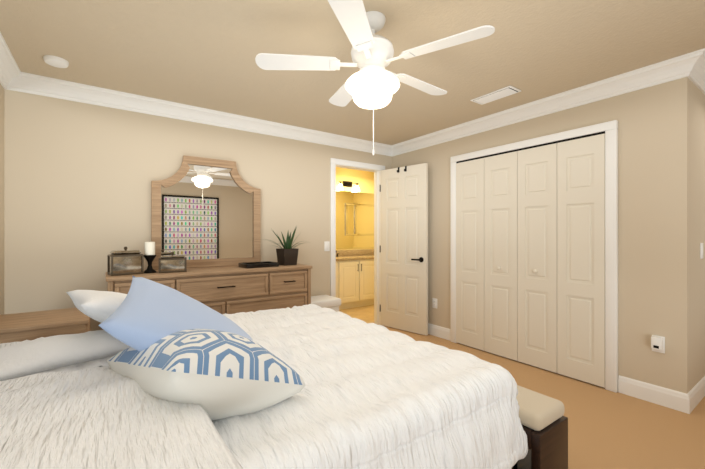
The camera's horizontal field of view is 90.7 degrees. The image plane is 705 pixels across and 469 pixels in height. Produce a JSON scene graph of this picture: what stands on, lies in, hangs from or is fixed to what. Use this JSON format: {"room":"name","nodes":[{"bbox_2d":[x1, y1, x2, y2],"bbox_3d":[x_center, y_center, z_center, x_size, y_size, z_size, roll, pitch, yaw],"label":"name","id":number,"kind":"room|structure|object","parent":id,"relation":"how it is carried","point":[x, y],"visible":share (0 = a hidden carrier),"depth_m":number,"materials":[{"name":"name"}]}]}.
{"room":"bedroom","nodes":[
{"label":"bedroom","id":0,"kind":"room"},
{"bbox_2d":[0,83,3,314],"bbox_3d":[-1.345,0.010,0.759,0.120,2.380,4.300,0,0,-35],"label":"wall","id":1,"kind":"structure","parent":0,"point":[1,200],"depth_m":2.47,"materials":[{"name":"beige paint"}]},
{"bbox_2d":[0,32,23,92],"bbox_3d":[-1.289,-1.121,0.873,0.102,0.118,4.180,0,0,-36],"label":"crown molding","id":2,"kind":"structure","parent":1,"relation":"attached to","point":[11,77],"depth_m":2.42,"materials":[{"name":"white wood"}]},
{"bbox_2d":[4,89,391,330],"bbox_3d":[-0.426,0.010,4.129,5.530,2.380,0.120,0,0,-35],"label":"wall","id":3,"kind":"structure","parent":0,"point":[79,177],"depth_m":2.89,"materials":[{"name":"beige paint"}]},
{"bbox_2d":[24,72,392,156],"bbox_3d":[-0.923,-1.121,3.638,3.670,0.118,0.102,0,0,-36],"label":"crown molding","id":4,"kind":"structure","parent":3,"relation":"attached to","point":[33,84],"depth_m":3.18,"materials":[{"name":"white wood"}]},
{"bbox_2d":[324,241,329,250],"bbox_3d":[-0.302,0.140,4.137,0.072,0.116,0.010,0,0,-35],"label":"light switch","id":5,"kind":"object","parent":3,"relation":"attached to","point":[326,245],"visible":1,"depth_m":4.13,"materials":[{"name":"white plastic"}]},
{"bbox_2d":[330,158,384,324],"bbox_3d":[0.046,0.141,4.466,0.854,2.117,0.158,0,0,-35],"label":"door frame","id":6,"kind":"structure","parent":3,"relation":"attached to","point":[354,165],"depth_m":4.46,"materials":[{"name":"white wood"}]},
{"bbox_2d":[0,0,704,144],"bbox_3d":[0.402,-1.230,2.969,5.530,0.100,6.110,0,0,-35],"label":"ceiling","id":7,"kind":"structure","parent":0,"point":[200,53],"depth_m":2.21,"materials":[{"name":"beige paint"}]},
{"bbox_2d":[43,55,68,67],"bbox_3d":[-2.003,-1.163,2.353,0.132,0.033,0.132,0,0,-35],"label":"smoke detector","id":8,"kind":"object","parent":7,"relation":"attached to","point":[55,61],"visible":0.98,"depth_m":2.32,"materials":[{"name":"white plastic"}]},
{"bbox_2d":[255,0,494,154],"bbox_3d":[0.135,-0.806,1.940,1.176,0.746,1.204,0,0,-35],"label":"fan","id":9,"kind":"object","parent":7,"relation":"hanging from","point":[373,83],"visible":1,"depth_m":1.82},
{"bbox_2d":[470,86,520,104],"bbox_3d":[1.208,-1.172,2.949,0.170,0.014,0.370,0,0,-35],"label":"ceiling vent","id":10,"kind":"object","parent":7,"relation":"in","point":[497,94],"visible":1,"depth_m":2.92,"materials":[{"name":"white metal"}]},
{"bbox_2d":[336,167,373,249],"bbox_3d":[-0.406,0.010,6.072,3.000,2.380,0.120,0,0,-35],"label":"wall","id":11,"kind":"structure","parent":0,"point":[364,180],"depth_m":6.33,"materials":[{"name":"yellow paint"}]},
{"bbox_2d":[338,181,359,191],"bbox_3d":[-0.064,-0.863,6.178,0.464,0.175,0.102,0,0,-35],"label":"sconce","id":12,"kind":"object","parent":11,"relation":"attached to","point":[347,184],"visible":0.98,"depth_m":6.21,"materials":[{"name":"white glass"}]},
{"bbox_2d":[336,249,373,256],"bbox_3d":[-0.167,0.325,6.151,1.950,0.100,0.020,0,0,-35],"label":"backsplash","id":13,"kind":"structure","parent":11,"relation":"attached to","point":[339,253],"depth_m":6.21,"materials":[{"name":"brown stone"}]},
{"bbox_2d":[336,190,373,248],"bbox_3d":[-0.133,-0.260,6.172,1.880,1.020,0.030,0,0,-35],"label":"bathroom mirror","id":14,"kind":"object","parent":11,"relation":"attached to","point":[354,219],"visible":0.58,"depth_m":6.29,"materials":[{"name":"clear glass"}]},
{"bbox_2d":[339,305,704,468],"bbox_3d":[0.402,1.250,2.969,5.530,0.100,6.110,0,0,-35],"label":"floor","id":15,"kind":"structure","parent":0,"point":[607,429],"depth_m":2.22,"materials":[{"name":"carpet"}]},
{"bbox_2d":[0,308,90,343],"bbox_3d":[-1.956,0.860,2.188,0.520,0.680,0.489,0,0,-35],"label":"nightstand","id":16,"kind":"object","parent":15,"relation":"on","point":[17,327],"visible":0.08,"depth_m":2.08,"materials":[{"name":"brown wood"}]},
{"bbox_2d":[106,264,312,313],"bbox_3d":[-1.217,0.755,3.163,1.673,0.890,0.522,0,0,-35],"label":"dresser","id":17,"kind":"object","parent":15,"relation":"on","point":[234,289],"visible":0.35,"depth_m":3.06,"materials":[{"name":"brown wood"}]},
{"bbox_2d":[107,246,143,275],"bbox_3d":[-1.776,0.201,2.724,0.212,0.215,0.162,0,0,-43],"label":"decorative box","id":18,"kind":"object","parent":17,"relation":"on","point":[125,261],"visible":1,"depth_m":2.67,"materials":[{"name":"wood"}]},
{"bbox_2d":[144,242,155,272],"bbox_3d":[-1.642,0.180,2.820,0.096,0.258,0.096,0,0,-35],"label":"candle","id":19,"kind":"object","parent":17,"relation":"on","point":[149,256],"visible":1,"depth_m":2.79,"materials":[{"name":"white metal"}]},
{"bbox_2d":[159,252,186,272],"bbox_3d":[-1.494,0.226,2.888,0.202,0.167,0.142,0,0,-29],"label":"decorative box","id":20,"kind":"object","parent":17,"relation":"on","point":[172,263],"visible":1,"depth_m":2.83,"materials":[{"name":"wood"}]},
{"bbox_2d":[151,155,260,269],"bbox_3d":[-1.368,-0.209,3.348,0.985,1.035,0.042,0,0,-35],"label":"dresser mirror","id":21,"kind":"object","parent":17,"relation":"on","point":[205,212],"visible":0.94,"depth_m":3.33,"materials":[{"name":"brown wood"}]},
{"bbox_2d":[239,261,278,267],"bbox_3d":[-0.901,0.290,3.348,0.320,0.038,0.210,0,0,-40],"label":"tray","id":22,"kind":"object","parent":17,"relation":"on","point":[258,264],"visible":1,"depth_m":3.29,"materials":[{"name":"black"}]},
{"bbox_2d":[265,227,307,265],"bbox_3d":[-0.648,0.106,3.521,0.538,0.406,0.469,0,0,-35],"label":"plant","id":23,"kind":"object","parent":17,"relation":"on","point":[287,253],"visible":1,"depth_m":3.50,"materials":[{"name":"green plant"}]},
{"bbox_2d":[0,276,527,468],"bbox_3d":[-0.589,0.590,1.577,2.106,1.220,1.918,0,0,-35],"label":"bed","id":24,"kind":"object","parent":15,"relation":"on","point":[153,375],"visible":1,"depth_m":1.07,"materials":[{"name":"white fabric"}]},
{"bbox_2d":[311,295,340,311],"bbox_3d":[-0.379,0.951,3.844,0.405,0.498,0.330,0,0,-35],"label":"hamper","id":25,"kind":"object","parent":15,"relation":"on","point":[328,301],"visible":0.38,"depth_m":3.77,"materials":[{"name":"white"}]},
{"bbox_2d":[336,257,373,309],"bbox_3d":[-0.008,0.807,5.927,1.920,0.785,0.569,0,0,-35],"label":"bathroom vanity","id":26,"kind":"object","parent":15,"relation":"on","point":[354,278],"depth_m":5.66,"materials":[{"name":"beige wood"}]},
{"bbox_2d":[336,253,373,260],"bbox_3d":[-0.010,0.395,5.931,1.950,0.040,0.561,0,0,-35],"label":"countertop","id":27,"kind":"structure","parent":26,"relation":"on","point":[358,255],"depth_m":5.67,"materials":[{"name":"brown stone"}]},
{"bbox_2d":[516,385,567,468],"bbox_3d":[0.429,0.988,2.199,0.260,0.425,1.615,0,0,-35],"label":"bench","id":28,"kind":"object","parent":15,"relation":"on","point":[544,421],"visible":0.21,"depth_m":1.54,"materials":[{"name":"beige fabric"}]},
{"bbox_2d":[392,83,663,386],"bbox_3d":[1.411,0.010,3.628,0.120,2.380,2.830,0,0,-35],"label":"wall","id":29,"kind":"structure","parent":0,"point":[638,115],"depth_m":2.61,"materials":[{"name":"beige paint"}]},
{"bbox_2d":[380,163,427,335],"bbox_3d":[0.645,0.172,4.365,0.210,2.037,0.700,0,0,-35],"label":"door","id":30,"kind":"structure","parent":29,"relation":"in","point":[403,248],"depth_m":4.32,"materials":[{"name":"beige wood"}]},
{"bbox_2d":[432,298,436,307],"bbox_3d":[0.976,0.815,4.127,0.009,0.116,0.072,0,0,-35],"label":"electrical outlet","id":31,"kind":"object","parent":29,"relation":"attached to","point":[434,302],"visible":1,"depth_m":4.13,"materials":[{"name":"white plastic"}]},
{"bbox_2d":[428,323,449,339],"bbox_3d":[0.817,1.137,4.323,0.040,0.127,1.008,0,0,-36],"label":"baseboard","id":32,"kind":"structure","parent":29,"relation":"attached to","point":[438,331],"depth_m":4.06,"materials":[{"name":"white wood"}]},
{"bbox_2d":[456,133,604,387],"bbox_3d":[1.544,0.203,3.264,0.061,1.971,1.400,0,0,-35],"label":"closet door","id":33,"kind":"structure","parent":29,"relation":"in","point":[530,256],"depth_m":3.12,"materials":[{"name":"beige wood"}]},
{"bbox_2d":[450,120,617,392],"bbox_3d":[1.563,0.165,3.278,0.040,2.070,1.554,0,0,-35],"label":"trim","id":34,"kind":"structure","parent":29,"relation":"attached to","point":[609,129],"depth_m":2.69,"materials":[{"name":"white wood"}]},
{"bbox_2d":[392,48,704,155],"bbox_3d":[1.423,-1.121,3.420,0.102,0.118,2.922,0,0,-36],"label":"crown molding","id":35,"kind":"structure","parent":29,"relation":"attached to","point":[690,66],"depth_m":2.85,"materials":[{"name":"white wood"}]},
{"bbox_2d":[618,375,683,411],"bbox_3d":[2.129,1.137,2.507,0.014,0.127,0.352,0,0,-36],"label":"baseboard","id":36,"kind":"structure","parent":29,"relation":"attached to","point":[662,396],"depth_m":2.49,"materials":[{"name":"white wood"}]},
{"bbox_2d":[651,335,664,353],"bbox_3d":[2.146,0.775,2.450,0.050,0.116,0.072,0,0,-35],"label":"electrical outlet","id":37,"kind":"object","parent":29,"relation":"attached to","point":[657,343],"visible":1,"depth_m":2.44,"materials":[{"name":"white plastic"}]},
{"bbox_2d":[664,77,704,393],"bbox_3d":[2.879,0.010,2.863,1.620,2.380,0.120,0,0,-35],"label":"wall","id":38,"kind":"structure","parent":0,"point":[684,225],"depth_m":2.41,"materials":[{"name":"beige paint"}]},
{"bbox_2d":[684,376,704,413],"bbox_3d":[2.863,1.137,2.769,1.514,0.127,0.014,0,0,-36],"label":"baseboard","id":39,"kind":"structure","parent":38,"relation":"attached to","point":[688,403],"depth_m":2.41,"materials":[{"name":"white wood"}]},
{"bbox_2d":[691,76,704,94],"bbox_3d":[2.902,-1.121,2.743,1.480,0.118,0.102,0,0,-36],"label":"crown molding","id":40,"kind":"structure","parent":38,"relation":"attached to","point":[699,81],"depth_m":2.47,"materials":[{"name":"white wood"}]},
{"bbox_2d":[700,243,702,258],"bbox_3d":[2.583,0.120,2.571,0.072,0.116,0.010,0,0,-35],"label":"light switch","id":41,"kind":"object","parent":38,"relation":"attached to","point":[701,250],"visible":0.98,"depth_m":2.56,"materials":[{"name":"white plastic"}]}
]}

